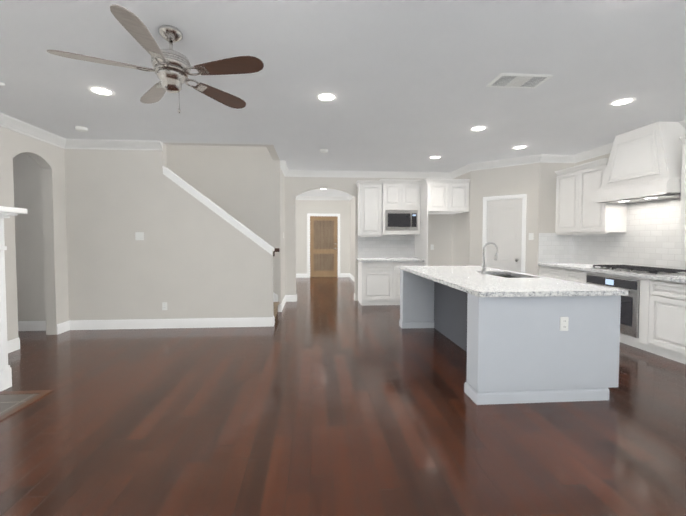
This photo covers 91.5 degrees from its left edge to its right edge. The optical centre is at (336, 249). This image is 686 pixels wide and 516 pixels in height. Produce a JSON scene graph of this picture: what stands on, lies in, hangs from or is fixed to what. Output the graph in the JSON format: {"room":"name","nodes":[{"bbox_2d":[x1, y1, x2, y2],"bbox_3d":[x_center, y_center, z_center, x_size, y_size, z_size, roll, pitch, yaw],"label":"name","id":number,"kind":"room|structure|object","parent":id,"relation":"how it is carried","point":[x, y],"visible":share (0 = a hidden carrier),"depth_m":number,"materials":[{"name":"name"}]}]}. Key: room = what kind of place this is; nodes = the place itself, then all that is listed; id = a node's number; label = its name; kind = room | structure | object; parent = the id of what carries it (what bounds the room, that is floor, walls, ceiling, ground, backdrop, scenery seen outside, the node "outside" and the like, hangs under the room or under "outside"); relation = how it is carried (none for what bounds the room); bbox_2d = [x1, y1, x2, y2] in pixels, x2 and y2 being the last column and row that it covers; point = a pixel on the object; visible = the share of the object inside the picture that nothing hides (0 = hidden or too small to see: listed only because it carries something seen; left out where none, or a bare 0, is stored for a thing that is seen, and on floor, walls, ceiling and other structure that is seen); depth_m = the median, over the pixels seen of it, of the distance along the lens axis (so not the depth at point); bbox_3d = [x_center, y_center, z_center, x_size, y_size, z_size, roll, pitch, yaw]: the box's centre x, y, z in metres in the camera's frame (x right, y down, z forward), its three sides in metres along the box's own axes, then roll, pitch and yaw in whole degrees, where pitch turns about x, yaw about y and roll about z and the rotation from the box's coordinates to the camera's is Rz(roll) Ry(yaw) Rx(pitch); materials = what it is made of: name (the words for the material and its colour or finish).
{"room":"open-plan living kitchen","nodes":[
{"label":"open-plan living kitchen","id":0,"kind":"room"},
{"bbox_2d":[0,126,68,340],"bbox_3d":[-3.915,-0.159,3.883,0.140,2.740,1.920,0,2,-4],"label":"wall","id":1,"kind":"structure","parent":0,"point":[49,158],"depth_m":4.58,"materials":[{"name":"beige paint"}]},
{"bbox_2d":[7,337,19,352],"bbox_3d":[-3.808,1.155,3.513,0.016,0.140,1.080,0,2,-4],"label":"baseboard","id":2,"kind":"structure","parent":1,"relation":"attached to","point":[14,344],"depth_m":3.97,"materials":[{"name":"white paint"}]},
{"bbox_2d":[0,113,68,148],"bbox_3d":[-3.799,-1.471,3.847,0.092,0.115,1.920,0,2,-4],"label":"crown molding","id":3,"kind":"structure","parent":1,"relation":"attached to","point":[14,124],"depth_m":4.18,"materials":[{"name":"paint"}]},
{"bbox_2d":[13,143,275,320],"bbox_3d":[-3.721,-1.423,4.877,5.550,5.200,0.120,0,2,-4],"label":"wall","id":4,"kind":"structure","parent":0,"point":[189,256],"depth_m":4.94,"materials":[{"name":"beige paint"}]},
{"bbox_2d":[18,321,59,330],"bbox_3d":[-5.267,1.112,4.787,2.440,0.140,0.016,0,2,-4],"label":"baseboard","id":5,"kind":"structure","parent":4,"relation":"attached to","point":[22,325],"depth_m":4.84,"materials":[{"name":"white paint"}]},
{"bbox_2d":[67,139,162,150],"bbox_3d":[-3.165,-1.503,4.806,1.250,0.115,0.092,0,2,-4],"label":"crown molding","id":6,"kind":"structure","parent":4,"relation":"attached to","point":[71,143],"depth_m":4.80,"materials":[{"name":"paint"}]},
{"bbox_2d":[135,232,143,239],"bbox_3d":[-2.893,-0.193,4.910,0.120,0.118,0.008,0,2,-4],"label":"light switch","id":7,"kind":"object","parent":4,"relation":"attached to","point":[139,235],"visible":1,"depth_m":4.91,"materials":[{"name":"white plastic"}]},
{"bbox_2d":[162,302,166,309],"bbox_3d":[-2.554,0.845,4.968,0.072,0.118,0.008,0,2,-4],"label":"outlet","id":8,"kind":"object","parent":4,"relation":"attached to","point":[164,305],"visible":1,"depth_m":4.97,"materials":[{"name":"white plastic"}]},
{"bbox_2d":[67,316,274,330],"bbox_3d":[-2.435,1.105,4.990,2.960,0.140,0.031,0,2,-4],"label":"baseboard","id":9,"kind":"structure","parent":4,"relation":"attached to","point":[252,321],"depth_m":4.97,"materials":[{"name":"white paint"}]},
{"bbox_2d":[162,166,274,254],"bbox_3d":[-1.753,-0.570,5.041,1.594,1.315,0.170,0,2,-4],"label":"trim","id":10,"kind":"structure","parent":4,"relation":"on","point":[218,210],"depth_m":4.97,"materials":[{"name":"white paint"}]},
{"bbox_2d":[273,248,279,256],"bbox_3d":[-1.701,-0.484,5.157,1.615,1.195,0.092,0,2,-4],"label":"stair handrail","id":11,"kind":"object","parent":4,"relation":"attached to","point":[277,249],"visible":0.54,"depth_m":5.22,"materials":[{"name":"brown wood"}]},
{"bbox_2d":[273,160,284,303],"bbox_3d":[-1.263,-0.322,8.734,0.120,2.740,5.400,0,2,-4],"label":"wall","id":12,"kind":"structure","parent":0,"point":[279,220],"depth_m":6.07,"materials":[{"name":"beige paint"}]},
{"bbox_2d":[280,295,286,311],"bbox_3d":[-1.042,1.051,6.571,0.016,0.140,0.996,0,2,-4],"label":"baseboard","id":13,"kind":"structure","parent":12,"relation":"attached to","point":[284,301],"depth_m":6.47,"materials":[{"name":"white paint"}]},
{"bbox_2d":[296,200,349,273],"bbox_3d":[-0.462,-0.413,11.425,1.850,2.740,0.140,0,2,-4],"label":"wall","id":14,"kind":"structure","parent":0,"point":[305,207],"depth_m":11.33,"materials":[{"name":"beige paint"}]},
{"bbox_2d":[297,274,306,277],"bbox_3d":[-1.172,0.891,11.341,0.355,0.140,0.016,0,2,-4],"label":"baseboard","id":15,"kind":"structure","parent":14,"relation":"attached to","point":[298,275],"depth_m":11.33,"materials":[{"name":"white paint"}]},
{"bbox_2d":[307,213,339,277],"bbox_3d":[-0.435,-0.130,11.411,1.120,2.175,0.130,0,2,-4],"label":"door frame","id":16,"kind":"structure","parent":14,"relation":"attached to","point":[308,240],"depth_m":11.33,"materials":[{"name":"white paint"}]},
{"bbox_2d":[299,196,347,199],"bbox_3d":[-0.449,-1.721,11.265,1.620,0.115,0.092,0,2,-4],"label":"crown molding","id":17,"kind":"structure","parent":14,"relation":"attached to","point":[300,197],"depth_m":11.26,"materials":[{"name":"paint"}]},
{"bbox_2d":[310,216,337,276],"bbox_3d":[-0.433,-0.087,11.390,0.938,2.074,0.104,0,2,-4],"label":"front door","id":18,"kind":"structure","parent":14,"relation":"in","point":[323,246],"depth_m":11.41,"materials":[{"name":"brown wood"}]},
{"bbox_2d":[340,273,348,276],"bbox_3d":[0.290,0.887,11.442,0.315,0.140,0.016,0,2,-4],"label":"baseboard","id":19,"kind":"structure","parent":14,"relation":"attached to","point":[341,274],"depth_m":11.43,"materials":[{"name":"white paint"}]},
{"bbox_2d":[0,277,685,515],"bbox_3d":[-1.163,1.201,4.946,10.890,0.050,13.070,0,2,-4],"label":"floor","id":20,"kind":"structure","parent":0,"point":[326,396],"depth_m":2.35,"materials":[{"name":"brown wood"}]},
{"bbox_2d":[0,206,53,421],"bbox_3d":[-2.953,0.468,2.065,1.035,1.610,2.000,0,2,-4],"label":"fireplace mantel","id":21,"kind":"object","parent":20,"relation":"on","point":[12,402],"visible":1,"depth_m":2.93,"materials":[{"name":"white paint"}]},
{"bbox_2d":[273,292,279,316],"bbox_3d":[-2.476,-0.019,5.511,2.945,2.352,0.872,0,2,-4],"label":"carpeted stairs","id":22,"kind":"structure","parent":20,"relation":"on","point":[275,303],"depth_m":6.00,"materials":[{"name":"beige carpet"}]},
{"bbox_2d":[358,261,393,305],"bbox_3d":[0.789,0.673,6.882,0.615,0.875,0.600,0,2,-4],"label":"base cabinet","id":23,"kind":"object","parent":20,"relation":"on","point":[378,283],"depth_m":6.59,"materials":[{"name":"white paint"}]},
{"bbox_2d":[394,259,425,304],"bbox_3d":[1.403,0.672,6.924,0.615,0.875,0.600,0,2,-4],"label":"base cabinet","id":24,"kind":"object","parent":20,"relation":"on","point":[396,264],"depth_m":6.62,"materials":[{"name":"white paint"}]},
{"bbox_2d":[357,258,423,261],"bbox_3d":[1.085,0.215,6.865,1.255,0.040,0.626,0,2,-4],"label":"countertop","id":25,"kind":"structure","parent":24,"relation":"on","point":[389,260],"depth_m":6.67,"materials":[{"name":"stone"}]},
{"bbox_2d":[399,270,626,404],"bbox_3d":[1.665,0.773,3.937,1.243,0.874,2.443,0,2,-4],"label":"kitchen island","id":26,"kind":"object","parent":20,"relation":"on","point":[518,337],"depth_m":2.74,"materials":[{"name":"paint"}]},
{"bbox_2d":[399,266,570,297],"bbox_3d":[1.427,0.316,3.912,0.760,0.040,2.490,0,2,-4],"label":"island countertop","id":27,"kind":"structure","parent":26,"relation":"on","point":[485,285],"depth_m":3.15,"materials":[{"name":"white stone"}]},
{"bbox_2d":[539,266,685,363],"bbox_3d":[3.953,0.794,3.314,0.600,0.875,4.937,0,2,-4],"label":"base cabinet","id":28,"kind":"object","parent":20,"relation":"on","point":[662,319],"visible":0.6,"depth_m":3.78,"materials":[{"name":"white paint"}]},
{"bbox_2d":[538,263,685,282],"bbox_3d":[3.932,0.336,3.289,0.626,0.040,4.937,0,2,-4],"label":"countertop","id":29,"kind":"structure","parent":28,"relation":"on","point":[671,278],"depth_m":4.29,"materials":[{"name":"stone"}]},
{"bbox_2d":[590,265,685,274],"bbox_3d":[3.877,0.256,4.295,0.515,0.049,0.910,0,2,-4],"label":"gas cooktop","id":30,"kind":"object","parent":29,"relation":"in","point":[644,270],"visible":1,"depth_m":4.14,"materials":[{"name":"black metal"}]},
{"bbox_2d":[586,274,639,337],"bbox_3d":[3.550,0.704,4.360,0.097,0.688,0.757,0,2,-4],"label":"built-in oven","id":31,"kind":"object","parent":28,"relation":"in","point":[629,316],"visible":0.58,"depth_m":4.11,"materials":[{"name":"silver metal"}]},
{"bbox_2d":[0,0,685,196],"bbox_3d":[-1.163,-1.587,4.852,10.890,0.050,13.070,0,2,-4],"label":"ceiling","id":32,"kind":"structure","parent":0,"point":[406,82],"depth_m":2.87,"materials":[{"name":"paint"}]},
{"bbox_2d":[75,126,87,131],"bbox_3d":[-3.234,-1.523,4.240,0.132,0.036,0.132,0,2,-4],"label":"smoke detector","id":33,"kind":"object","parent":32,"relation":"attached to","point":[81,129],"visible":1,"depth_m":4.20,"materials":[{"name":"white plastic"}]},
{"bbox_2d":[87,86,114,95],"bbox_3d":[-2.227,-1.500,3.168,0.216,0.008,0.216,0,2,-4],"label":"recessed light","id":34,"kind":"object","parent":32,"relation":"in","point":[101,90],"visible":1,"depth_m":3.15,"materials":[{"name":"white plastic"}]},
{"bbox_2d":[47,4,263,112],"bbox_3d":[-1.109,-1.202,2.215,1.272,0.539,1.227,0,2,-4],"label":"ceiling fan","id":35,"kind":"object","parent":32,"relation":"hanging from","point":[171,68],"visible":1,"depth_m":2.19,"materials":[{"name":"brown wood"}]},
{"bbox_2d":[316,92,336,101],"bbox_3d":[-0.099,-1.505,3.301,0.216,0.008,0.216,0,2,-4],"label":"recessed light","id":36,"kind":"object","parent":32,"relation":"in","point":[326,96],"visible":0.98,"depth_m":3.29,"materials":[{"name":"white plastic"}]},
{"bbox_2d":[429,156,441,158],"bbox_3d":[1.702,-1.588,5.762,0.216,0.008,0.216,0,2,-4],"label":"recessed light","id":37,"kind":"object","parent":32,"relation":"in","point":[433,157],"visible":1,"depth_m":5.77,"materials":[{"name":"white plastic"}]},
{"bbox_2d":[469,125,487,130],"bbox_3d":[1.803,-1.537,4.248,0.216,0.008,0.216,0,2,-4],"label":"recessed light","id":38,"kind":"object","parent":32,"relation":"in","point":[479,128],"visible":0.98,"depth_m":4.24,"materials":[{"name":"white plastic"}]},
{"bbox_2d":[486,73,553,88],"bbox_3d":[1.616,-1.492,2.968,0.470,0.011,0.250,0,2,-4],"label":"ceiling vent","id":39,"kind":"object","parent":32,"relation":"in","point":[512,80],"visible":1,"depth_m":2.94,"materials":[{"name":"white plastic"}]},
{"bbox_2d":[512,145,527,148],"bbox_3d":[2.814,-1.567,5.130,0.216,0.008,0.216,0,2,-4],"label":"recessed light","id":40,"kind":"object","parent":32,"relation":"in","point":[520,147],"visible":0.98,"depth_m":5.12,"materials":[{"name":"white plastic"}]},
{"bbox_2d":[609,97,635,105],"bbox_3d":[2.923,-1.509,3.418,0.216,0.008,0.216,0,2,-4],"label":"recessed light","id":41,"kind":"object","parent":32,"relation":"in","point":[622,101],"visible":0.98,"depth_m":3.41,"materials":[{"name":"white plastic"}]},
{"bbox_2d":[350,197,354,275],"bbox_3d":[0.663,-0.346,9.433,0.120,2.740,4.270,0,2,-4],"label":"wall","id":42,"kind":"structure","parent":0,"point":[352,227],"depth_m":10.75,"materials":[{"name":"beige paint"}]},
{"bbox_2d":[285,177,451,300],"bbox_3d":[0.711,-0.271,7.223,3.850,2.740,0.150,0,2,-4],"label":"wall","id":43,"kind":"structure","parent":0,"point":[440,232],"depth_m":7.08,"materials":[{"name":"beige paint"}]},
{"bbox_2d":[356,180,379,234],"bbox_3d":[0.690,-0.845,6.959,0.456,1.105,0.330,0,2,-4],"label":"upper cabinet","id":44,"kind":"object","parent":43,"relation":"attached to","point":[376,199],"depth_m":6.80,"materials":[{"name":"white paint"}]},
{"bbox_2d":[358,235,414,257],"bbox_3d":[1.071,-0.068,7.175,1.240,0.504,0.009,0,2,-4],"label":"backsplash","id":45,"kind":"structure","parent":43,"relation":"attached to","point":[393,246],"depth_m":7.17,"materials":[{"name":"tile"}]},
{"bbox_2d":[380,179,403,206],"bbox_3d":[1.118,-1.148,6.958,0.389,0.539,0.370,0,2,-4],"label":"upper cabinet","id":46,"kind":"object","parent":43,"relation":"attached to","point":[391,193],"depth_m":6.78,"materials":[{"name":"white paint"}]},
{"bbox_2d":[380,207,419,234],"bbox_3d":[1.313,-0.596,6.991,0.780,0.566,0.370,0,2,-4],"label":"upper cabinet","id":47,"kind":"object","parent":43,"relation":"attached to","point":[382,209],"depth_m":6.81,"materials":[{"name":"white paint"}]},
{"bbox_2d":[385,210,417,229],"bbox_3d":[1.326,-0.594,6.789,0.666,0.411,0.069,0,2,-4],"label":"built-in microwave","id":48,"kind":"object","parent":47,"relation":"in","point":[401,219],"visible":1,"depth_m":6.79,"materials":[{"name":"silver metal"}]},
{"bbox_2d":[404,180,419,206],"bbox_3d":[1.507,-1.149,6.985,0.391,0.539,0.370,0,2,-4],"label":"upper cabinet","id":49,"kind":"object","parent":43,"relation":"attached to","point":[411,187],"depth_m":6.81,"materials":[{"name":"white paint"}]},
{"bbox_2d":[420,179,447,213],"bbox_3d":[1.924,-1.056,6.813,0.412,0.615,0.778,0,2,-4],"label":"upper cabinet","id":50,"kind":"object","parent":43,"relation":"attached to","point":[433,192],"depth_m":6.43,"materials":[{"name":"white paint"}]},
{"bbox_2d":[452,171,470,265],"bbox_3d":[2.605,-0.259,6.862,0.120,2.740,0.830,0,2,-4],"label":"wall","id":51,"kind":"structure","parent":0,"point":[460,239],"depth_m":6.77,"materials":[{"name":"beige paint"}]},
{"bbox_2d":[444,179,469,213],"bbox_3d":[2.335,-1.057,6.841,0.413,0.615,0.778,0,2,-4],"label":"upper cabinet","id":52,"kind":"object","parent":51,"relation":"attached to","point":[458,189],"depth_m":6.46,"materials":[{"name":"white paint"}]},
{"bbox_2d":[280,120,685,178],"bbox_3d":[1.733,-1.441,2.976,5.070,0.115,8.380,0,2,-4],"label":"crown molding","id":53,"kind":"structure","parent":51,"relation":"attached to","point":[585,155],"depth_m":6.35,"materials":[{"name":"paint"}]},
{"bbox_2d":[470,163,539,274],"bbox_3d":[3.050,-0.234,6.126,1.128,2.740,0.120,2,2,39],"label":"wall","id":54,"kind":"structure","parent":0,"point":[514,180],"depth_m":6.00,"materials":[{"name":"beige paint"}]},
{"bbox_2d":[482,194,526,272],"bbox_3d":[3.059,0.081,6.111,0.719,2.110,0.128,2,2,39],"label":"door frame","id":55,"kind":"structure","parent":54,"relation":"attached to","point":[524,205],"depth_m":5.92,"materials":[{"name":"white paint"}]},
{"bbox_2d":[486,198,522,272],"bbox_3d":[3.053,0.112,6.096,0.453,2.034,0.443,0,2,-4],"label":"pantry door","id":56,"kind":"structure","parent":54,"relation":"in","point":[504,225],"depth_m":6.06,"materials":[{"name":"white paint"}]},
{"bbox_2d":[529,233,533,239],"bbox_3d":[3.368,-0.223,5.785,0.075,0.118,0.008,2,2,39],"label":"light switch","id":57,"kind":"object","parent":54,"relation":"attached to","point":[531,236],"visible":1,"depth_m":5.78,"materials":[{"name":"white plastic"}]},
{"bbox_2d":[537,163,574,275],"bbox_3d":[3.763,-0.223,5.805,0.635,2.740,0.120,0,2,-4],"label":"wall","id":58,"kind":"structure","parent":0,"point":[547,200],"depth_m":5.71,"materials":[{"name":"beige paint"}]},
{"bbox_2d":[575,153,609,165],"bbox_3d":[4.337,-0.136,3.200,0.150,2.740,8.680,0,2,-4],"label":"wall","id":59,"kind":"structure","parent":0,"point":[594,159],"depth_m":5.35,"materials":[{"name":"beige paint"}]},
{"bbox_2d":[538,198,685,272],"bbox_3d":[3.945,-0.156,3.284,0.620,0.944,4.937,0,2,-4],"label":"backsplash","id":60,"kind":"structure","parent":59,"relation":"attached to","point":[652,236],"depth_m":4.64,"materials":[{"name":"tile"}]},
{"bbox_2d":[555,136,685,234],"bbox_3d":[4.052,-0.716,3.564,0.362,1.075,4.350,0,2,-4],"label":"upper cabinet","id":61,"kind":"object","parent":59,"relation":"attached to","point":[579,210],"visible":0.9,"depth_m":5.04,"materials":[{"name":"white paint"}]},
{"bbox_2d":[595,121,685,202],"bbox_3d":[3.933,-1.085,4.253,0.502,0.909,0.955,0,2,-4],"label":"range hood","id":62,"kind":"object","parent":59,"relation":"attached to","point":[644,164],"visible":0.98,"depth_m":4.10,"materials":[{"name":"white paint"}]}
]}

